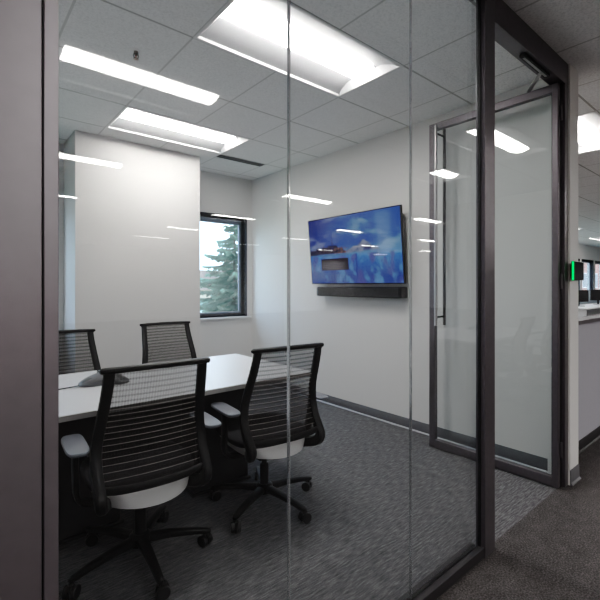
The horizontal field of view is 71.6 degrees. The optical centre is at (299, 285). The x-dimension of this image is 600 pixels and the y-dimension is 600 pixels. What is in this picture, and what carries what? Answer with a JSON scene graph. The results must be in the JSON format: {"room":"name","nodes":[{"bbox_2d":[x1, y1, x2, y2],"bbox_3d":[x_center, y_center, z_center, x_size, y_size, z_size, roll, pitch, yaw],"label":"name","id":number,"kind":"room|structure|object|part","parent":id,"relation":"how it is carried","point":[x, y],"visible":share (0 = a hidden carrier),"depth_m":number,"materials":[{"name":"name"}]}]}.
{"room":"office","nodes":[
{"label":"office","id":0,"kind":"room"},
{"bbox_2d":[64,130,199,368],"bbox_3d":[-1.797,-0.071,4.525,1.276,2.791,0.520,0,0,-40],"label":"wall column","id":1,"kind":"structure","parent":0,"point":[132,209],"depth_m":4.24,"materials":[{"name":"white paint"}]},
{"bbox_2d":[0,0,577,599],"bbox_3d":[0.318,-0.071,1.603,4.050,2.791,0.135,0,0,-40],"label":"wall","id":2,"kind":"structure","parent":0,"point":[29,29],"depth_m":0.84,"materials":[{"name":"clear glass"}]},
{"bbox_3d":[-0.882,-0.071,0.575,0.890,2.791,0.085,0,0,-40],"label":"metal panel","id":3,"kind":"part","parent":2,"relation":"part of","materials":[{"name":"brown metal"}]},
{"bbox_3d":[-0.513,-0.071,0.853,0.026,2.791,0.036,0,0,-40],"label":"post","id":4,"kind":"part","parent":2,"relation":"part of","materials":[{"name":"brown metal"}]},
{"bbox_3d":[0.922,-0.071,2.067,0.102,2.791,0.047,0,0,-40],"label":"door post","id":5,"kind":"part","parent":2,"relation":"part of","materials":[{"name":"brown metal"}]},
{"bbox_2d":[429,53,562,487],"bbox_3d":[1.213,-0.005,2.916,0.604,2.642,0.963,0,0,-40],"label":"door","id":6,"kind":"structure","parent":2,"relation":"in","point":[553,479],"depth_m":2.91,"materials":[{"name":"brown metal"}]},
{"bbox_3d":[1.086,-0.476,3.323,0.025,1.600,0.025,0,0,-40],"label":"pull handle","id":7,"kind":"part","parent":6,"relation":"part of","materials":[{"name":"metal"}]},
{"bbox_3d":[1.181,-0.476,3.403,0.025,1.600,0.025,0,0,-40],"label":"pull handle","id":8,"kind":"part","parent":6,"relation":"part of","materials":[{"name":"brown metal"}]},
{"bbox_3d":[1.387,-1.288,3.062,0.042,0.055,0.860,0,0,-40],"label":"rail","id":9,"kind":"part","parent":6,"relation":"part of","materials":[{"name":"brown metal"}]},
{"bbox_3d":[1.387,1.285,3.062,0.042,0.062,0.860,0,0,-40],"label":"rail","id":10,"kind":"part","parent":6,"relation":"part of","materials":[{"name":"brown metal"}]},
{"bbox_3d":[1.520,-1.312,2.694,0.026,0.027,0.301,0,0,16],"label":"closer arm","id":11,"kind":"part","parent":6,"relation":"part of","materials":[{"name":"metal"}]},
{"bbox_2d":[570,464,580,485],"bbox_3d":[1.854,1.274,2.796,0.164,0.100,0.016,0,0,-40],"label":"baseboard","id":12,"kind":"structure","parent":2,"relation":"attached to","point":[575,477],"depth_m":2.79,"materials":[{"name":"grey plastic"}]},
{"bbox_2d":[571,261,583,279],"bbox_3d":[1.843,-0.096,2.776,0.219,0.124,0.036,0,0,-40],"label":"panel","id":13,"kind":"object","parent":2,"relation":"attached to","point":[577,268],"visible":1,"depth_m":2.75,"materials":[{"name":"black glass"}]},
{"bbox_2d":[572,261,573,279],"bbox_3d":[1.772,-0.096,2.699,0.010,0.124,0.008,0,0,-40],"label":"light","id":14,"kind":"object","parent":13,"relation":"attached to","point":[572,261],"depth_m":2.70,"materials":[{"name":"green plastic"}]},
{"bbox_2d":[59,0,599,247],"bbox_3d":[9.331,-1.467,1.502,28.651,0.001,19.848,0,0,-40],"label":"ceiling","id":15,"kind":"structure","parent":0,"point":[176,75],"depth_m":2.92,"materials":[{"name":"tile"}]},
{"bbox_2d":[130,48,141,60],"bbox_3d":[-1.027,-1.440,2.601,0.072,0.054,0.072,0,0,-40],"label":"sprinkler","id":16,"kind":"object","parent":15,"relation":"attached to","point":[135,51],"visible":1,"depth_m":2.59,"materials":[{"name":"silver metal"}]},
{"bbox_2d":[105,106,251,153],"bbox_3d":[-1.147,-1.513,4.020,1.219,0.098,0.610,0,0,-40],"label":"ceiling light","id":17,"kind":"object","parent":15,"relation":"attached to","point":[132,120],"depth_m":4.04,"materials":[{"name":"white plastic"}]},
{"bbox_2d":[216,154,264,166],"bbox_3d":[-0.691,-1.465,4.886,0.600,0.008,0.102,0,0,-40],"label":"ceiling vent","id":18,"kind":"object","parent":15,"relation":"in","point":[220,155],"visible":1,"depth_m":4.87,"materials":[{"name":"brown metal"}]},
{"bbox_2d":[193,0,402,97],"bbox_3d":[0.030,-1.513,2.620,1.219,0.098,0.610,0,0,-40],"label":"ceiling light","id":19,"kind":"object","parent":15,"relation":"attached to","point":[323,57],"depth_m":2.60,"materials":[{"name":"white plastic"}]},
{"bbox_2d":[578,111,599,153],"bbox_3d":[2.755,-1.513,4.114,1.219,0.098,0.610,0,0,-40],"label":"ceiling light","id":20,"kind":"object","parent":15,"relation":"attached to","point":[588,123],"depth_m":4.10,"materials":[{"name":"white plastic"}]},
{"bbox_2d":[59,401,599,599],"bbox_3d":[9.106,1.349,1.600,28.000,0.050,19.130,0,0,-40],"label":"floor","id":21,"kind":"structure","parent":0,"point":[354,545],"depth_m":2.20,"materials":[{"name":"carpet"}]},
{"bbox_2d":[59,329,100,374],"bbox_3d":[-1.562,0.826,2.840,0.684,0.994,0.652,0,0,-43],"label":"office chair","id":22,"kind":"object","parent":21,"relation":"on","point":[78,353],"visible":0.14,"depth_m":3.09,"materials":[{"name":"black fabric"}]},
{"bbox_3d":[-1.751,0.344,3.047,0.471,0.030,0.057,0,0,-43],"label":"rail","id":23,"kind":"part","parent":22,"relation":"part of","materials":[{"name":"black plastic"}]},
{"bbox_3d":[-1.670,0.666,2.959,0.512,0.646,0.257,0,0,-43],"label":"backrest frame","id":24,"kind":"part","parent":22,"relation":"part of","materials":[{"name":"black plastic"}]},
{"bbox_2d":[61,357,220,599],"bbox_3d":[-0.759,0.827,1.992,0.698,0.995,0.646,0,0,-36],"label":"office chair","id":25,"kind":"object","parent":21,"relation":"on","point":[148,445],"visible":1,"depth_m":1.82,"materials":[{"name":"black plastic"}]},
{"bbox_3d":[-0.940,0.844,1.852,0.082,0.298,0.182,0,0,31],"label":"armrest","id":26,"kind":"part","parent":25,"relation":"part of","materials":[{"name":"black plastic"}]},
{"bbox_3d":[-0.887,1.232,1.872,0.054,0.054,0.300,0,0,37],"label":"leg","id":27,"kind":"part","parent":25,"relation":"part of","materials":[{"name":"black plastic"}]},
{"bbox_3d":[-0.951,1.232,2.080,0.300,0.054,0.054,0,0,19],"label":"leg","id":28,"kind":"part","parent":25,"relation":"part of","materials":[{"name":"black plastic"}]},
{"bbox_3d":[-0.791,0.879,2.042,0.490,0.045,0.470,0,0,-36],"label":"seat","id":29,"kind":"part","parent":25,"relation":"part of","materials":[{"name":"black fabric"}]},
{"bbox_3d":[-0.667,1.232,1.870,0.054,0.054,0.301,0,0,-36],"label":"leg","id":30,"kind":"part","parent":25,"relation":"part of","materials":[{"name":"black plastic"}]},
{"bbox_3d":[-0.675,0.666,1.882,0.512,0.646,0.257,0,0,-36],"label":"backrest frame","id":31,"kind":"part","parent":25,"relation":"part of","materials":[{"name":"black plastic"}]},
{"bbox_3d":[-0.632,0.595,1.823,0.438,0.489,0.114,0,0,-36],"label":"panel","id":32,"kind":"part","parent":25,"relation":"part of","materials":[{"name":"black fabric"}]},
{"bbox_3d":[-0.605,0.344,1.786,0.471,0.030,0.057,0,0,-36],"label":"rail","id":33,"kind":"part","parent":25,"relation":"part of","materials":[{"name":"black plastic"}]},
{"bbox_3d":[-0.772,1.232,2.205,0.054,0.054,0.300,0,0,1],"label":"leg","id":34,"kind":"part","parent":25,"relation":"part of","materials":[{"name":"black plastic"}]},
{"bbox_3d":[-0.599,1.232,2.074,0.300,0.054,0.054,0,0,-17],"label":"leg","id":35,"kind":"part","parent":25,"relation":"part of","materials":[{"name":"black plastic"}]},
{"bbox_2d":[59,353,252,544],"bbox_3d":[-0.959,0.957,2.610,1.890,0.735,0.990,0,0,-40],"label":"conference table","id":36,"kind":"object","parent":21,"relation":"on","point":[226,375],"visible":0.31,"depth_m":2.31,"materials":[{"name":"white laminate"}]},
{"bbox_2d":[59,370,102,389],"bbox_3d":[-1.339,0.551,2.357,0.278,0.075,0.672,0,0,40],"label":"phone","id":37,"kind":"object","parent":36,"relation":"on","point":[96,379],"visible":0.41,"depth_m":2.43,"materials":[{"name":"plastic"}]},
{"bbox_3d":[-1.281,1.314,2.340,0.430,0.020,0.420,0,0,-40],"label":"foot plate","id":38,"kind":"part","parent":36,"relation":"part of","materials":[{"name":"black metal"}]},
{"bbox_3d":[-0.638,1.314,2.880,0.430,0.020,0.420,0,0,-40],"label":"foot plate","id":39,"kind":"part","parent":36,"relation":"part of","materials":[{"name":"black metal"}]},
{"bbox_2d":[140,321,201,363],"bbox_3d":[-1.043,0.827,3.554,0.698,0.995,0.646,0,0,-40],"label":"office chair","id":40,"kind":"object","parent":21,"relation":"on","point":[172,340],"visible":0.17,"depth_m":3.71,"materials":[{"name":"black fabric"}]},
{"bbox_3d":[-1.211,0.344,3.750,0.471,0.030,0.057,0,0,-40],"label":"rail","id":41,"kind":"part","parent":40,"relation":"part of","materials":[{"name":"black plastic"}]},
{"bbox_3d":[-1.181,0.595,3.714,0.438,0.489,0.114,0,0,-40],"label":"panel","id":42,"kind":"part","parent":40,"relation":"part of","materials":[{"name":"black fabric"}]},
{"bbox_2d":[209,342,327,533],"bbox_3d":[-0.210,0.826,2.522,0.684,0.994,0.652,0,0,-34],"label":"office chair","id":43,"kind":"object","parent":21,"relation":"on","point":[259,432],"visible":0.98,"depth_m":2.32,"materials":[{"name":"black plastic"},{"name":"black mesh fabric"},{"name":"light grey plastic"}]},
{"bbox_3d":[-0.388,0.844,2.366,0.082,0.298,0.182,0,0,33],"label":"armrest","id":44,"kind":"part","parent":43,"relation":"part of","materials":[{"name":"black plastic"}]},
{"bbox_3d":[-0.402,1.232,2.547,0.300,0.054,0.054,0,0,6],"label":"leg","id":45,"kind":"part","parent":43,"relation":"part of","materials":[{"name":"black plastic"}]},
{"bbox_3d":[-0.293,1.232,2.359,0.054,0.054,0.300,0,0,24],"label":"leg","id":46,"kind":"part","parent":43,"relation":"part of","materials":[{"name":"black plastic"}]},
{"bbox_3d":[-0.233,0.879,2.550,0.490,0.045,0.470,0,0,-34],"label":"seat","id":47,"kind":"part","parent":43,"relation":"part of","materials":[{"name":"black fabric"}]},
{"bbox_3d":[-0.256,1.232,2.709,0.054,0.054,0.300,0,0,-12],"label":"leg","id":48,"kind":"part","parent":43,"relation":"part of","materials":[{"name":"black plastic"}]},
{"bbox_3d":[-0.082,0.595,2.326,0.438,0.489,0.114,0,0,-34],"label":"panel","id":49,"kind":"part","parent":43,"relation":"part of","materials":[{"name":"black fabric"}]},
{"bbox_3d":[-0.122,0.666,2.387,0.512,0.646,0.257,0,0,-34],"label":"backrest frame","id":50,"kind":"part","parent":43,"relation":"part of","materials":[{"name":"black plastic"}]},
{"bbox_3d":[-0.080,1.232,2.404,0.300,0.054,0.054,0,0,42],"label":"leg","id":51,"kind":"part","parent":43,"relation":"part of","materials":[{"name":"black plastic"}]},
{"bbox_3d":[-0.056,0.344,2.288,0.471,0.030,0.057,0,0,-34],"label":"rail","id":52,"kind":"part","parent":43,"relation":"part of","materials":[{"name":"black plastic"}]},
{"bbox_3d":[-0.057,1.232,2.620,0.300,0.054,0.054,0,0,-30],"label":"leg","id":53,"kind":"part","parent":43,"relation":"part of","materials":[{"name":"black plastic"}]},
{"bbox_2d":[578,303,599,316],"bbox_3d":[9.069,0.952,12.522,5.600,0.745,0.800,0,0,-40],"label":"office desk","id":54,"kind":"object","parent":21,"relation":"on","point":[594,308],"visible":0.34,"depth_m":11.66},
{"bbox_3d":[7.003,0.967,10.785,0.060,0.715,0.720,0,0,-40],"label":"leg","id":55,"kind":"part","parent":54,"relation":"part of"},
{"bbox_2d":[578,290,587,305],"bbox_3d":[7.773,0.354,11.582,0.540,0.450,0.170,0,0,-5],"label":"computer monitor","id":56,"kind":"object","parent":54,"relation":"on","point":[582,294],"visible":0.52,"depth_m":11.58,"materials":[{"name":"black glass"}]},
{"bbox_3d":[9.069,0.967,12.522,0.060,0.715,0.720,0,0,-40],"label":"leg","id":57,"kind":"part","parent":54,"relation":"part of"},
{"bbox_2d":[590,290,599,303],"bbox_3d":[9.151,0.354,12.740,0.540,0.450,0.170,0,0,-5],"label":"computer monitor","id":58,"kind":"object","parent":54,"relation":"on","point":[594,294],"visible":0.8,"depth_m":12.71,"materials":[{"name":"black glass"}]},
{"bbox_2d":[580,290,599,315],"bbox_3d":[8.600,0.742,13.003,5.700,1.165,0.320,0,0,-40],"label":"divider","id":59,"kind":"object","parent":21,"relation":"on","point":[589,300],"visible":0.02,"depth_m":13.87,"materials":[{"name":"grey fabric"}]},
{"bbox_2d":[59,143,599,357],"bbox_3d":[2.920,-0.222,8.960,28.000,3.091,0.200,0,0,-40],"label":"wall","id":60,"kind":"structure","parent":0,"point":[219,194],"depth_m":5.54,"materials":[{"name":"white paint"}]},
{"bbox_2d":[200,212,250,320],"bbox_3d":[-1.178,-0.247,5.440,1.157,1.387,0.175,0,0,-40],"label":"window","id":61,"kind":"structure","parent":60,"relation":"in","point":[241,222],"depth_m":5.76,"materials":[{"name":"black metal"}]},
{"bbox_3d":[-1.159,0.435,5.417,1.157,0.022,0.115,0,0,-40],"label":"sill","id":62,"kind":"part","parent":61,"relation":"part of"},
{"bbox_2d":[582,259,593,289],"bbox_3d":[10.529,-0.247,15.281,1.385,1.387,0.175,0,0,-40],"label":"window","id":63,"kind":"structure","parent":60,"relation":"in","point":[591,262],"depth_m":15.68,"materials":[{"name":"black metal"}]},
{"bbox_3d":[10.477,-0.259,15.316,1.260,1.275,0.035,0,0,-40],"label":"sash","id":64,"kind":"part","parent":63,"relation":"part of","materials":[{"name":"white glass"}]},
{"bbox_2d":[252,80,547,458],"bbox_3d":[0.577,-0.071,4.385,0.074,2.791,3.790,0,0,-40],"label":"wall","id":65,"kind":"structure","parent":0,"point":[364,360],"depth_m":3.73,"materials":[{"name":"white paint"}]},
{"bbox_2d":[308,204,405,283],"bbox_3d":[0.546,-0.371,4.254,0.138,0.712,1.260,0,0,-40],"label":"television","id":66,"kind":"object","parent":65,"relation":"attached to","point":[363,247],"visible":1,"depth_m":4.14,"materials":[{"name":"blue glass"}]},
{"bbox_2d":[317,287,406,297],"bbox_3d":[0.590,0.066,4.217,0.126,0.104,1.136,0,0,-40],"label":"soundbar","id":67,"kind":"object","parent":65,"relation":"attached to","point":[372,292],"visible":1,"depth_m":4.07,"materials":[{"name":"plastic"}]},
{"bbox_2d":[316,394,547,472],"bbox_3d":[0.543,1.274,4.356,0.016,0.100,3.790,0,0,-40],"label":"baseboard","id":68,"kind":"structure","parent":65,"relation":"attached to","point":[529,460],"depth_m":3.56,"materials":[{"name":"grey plastic"}]},
{"bbox_2d":[578,314,599,454],"bbox_3d":[4.159,0.801,4.998,6.200,1.045,0.131,0,0,-40],"label":"wall","id":69,"kind":"structure","parent":0,"point":[588,326],"depth_m":3.45,"materials":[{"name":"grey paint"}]},
{"label":"outside","id":70,"kind":"structure","parent":0,"visible":0},
{"bbox_3d":[-22.556,4.974,88.998,200.000,0.100,154.720,0,0,-40],"label":"ground","id":71,"kind":"structure","parent":70,"visible":0},
{"bbox_2d":[200,224,237,312],"bbox_3d":[-1.767,1.558,12.097,7.448,7.780,6.812,0,0,-40],"label":"spruce tree","id":72,"kind":"object","parent":71,"relation":"on","point":[225,286],"visible":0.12,"depth_m":11.66,"materials":[{"name":"green plant"}]},
{"bbox_2d":[200,270,237,312],"bbox_3d":[-10.412,1.724,39.583,10.800,6.400,6.800,0,0,-40],"label":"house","id":73,"kind":"structure","parent":71,"relation":"on","point":[202,272],"depth_m":39.00,"materials":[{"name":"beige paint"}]},
{"bbox_2d":[582,263,598,289],"bbox_3d":[37.035,-1.576,58.513,36.000,13.000,8.080,0,0,-40],"label":"brick building","id":74,"kind":"structure","parent":71,"relation":"on","point":[584,282],"depth_m":54.93,"materials":[{"name":"red brick"}]},
{"bbox_3d":[35.797,-0.626,52.214,1.400,1.700,0.030,0,0,-40],"label":"pane","id":75,"kind":"part","parent":74,"relation":"part of","materials":[{"name":"clear glass"}]},
{"bbox_3d":[39.242,-0.626,55.110,1.400,1.700,0.030,0,0,-40],"label":"pane","id":76,"kind":"part","parent":74,"relation":"part of","materials":[{"name":"clear glass"}]}
]}

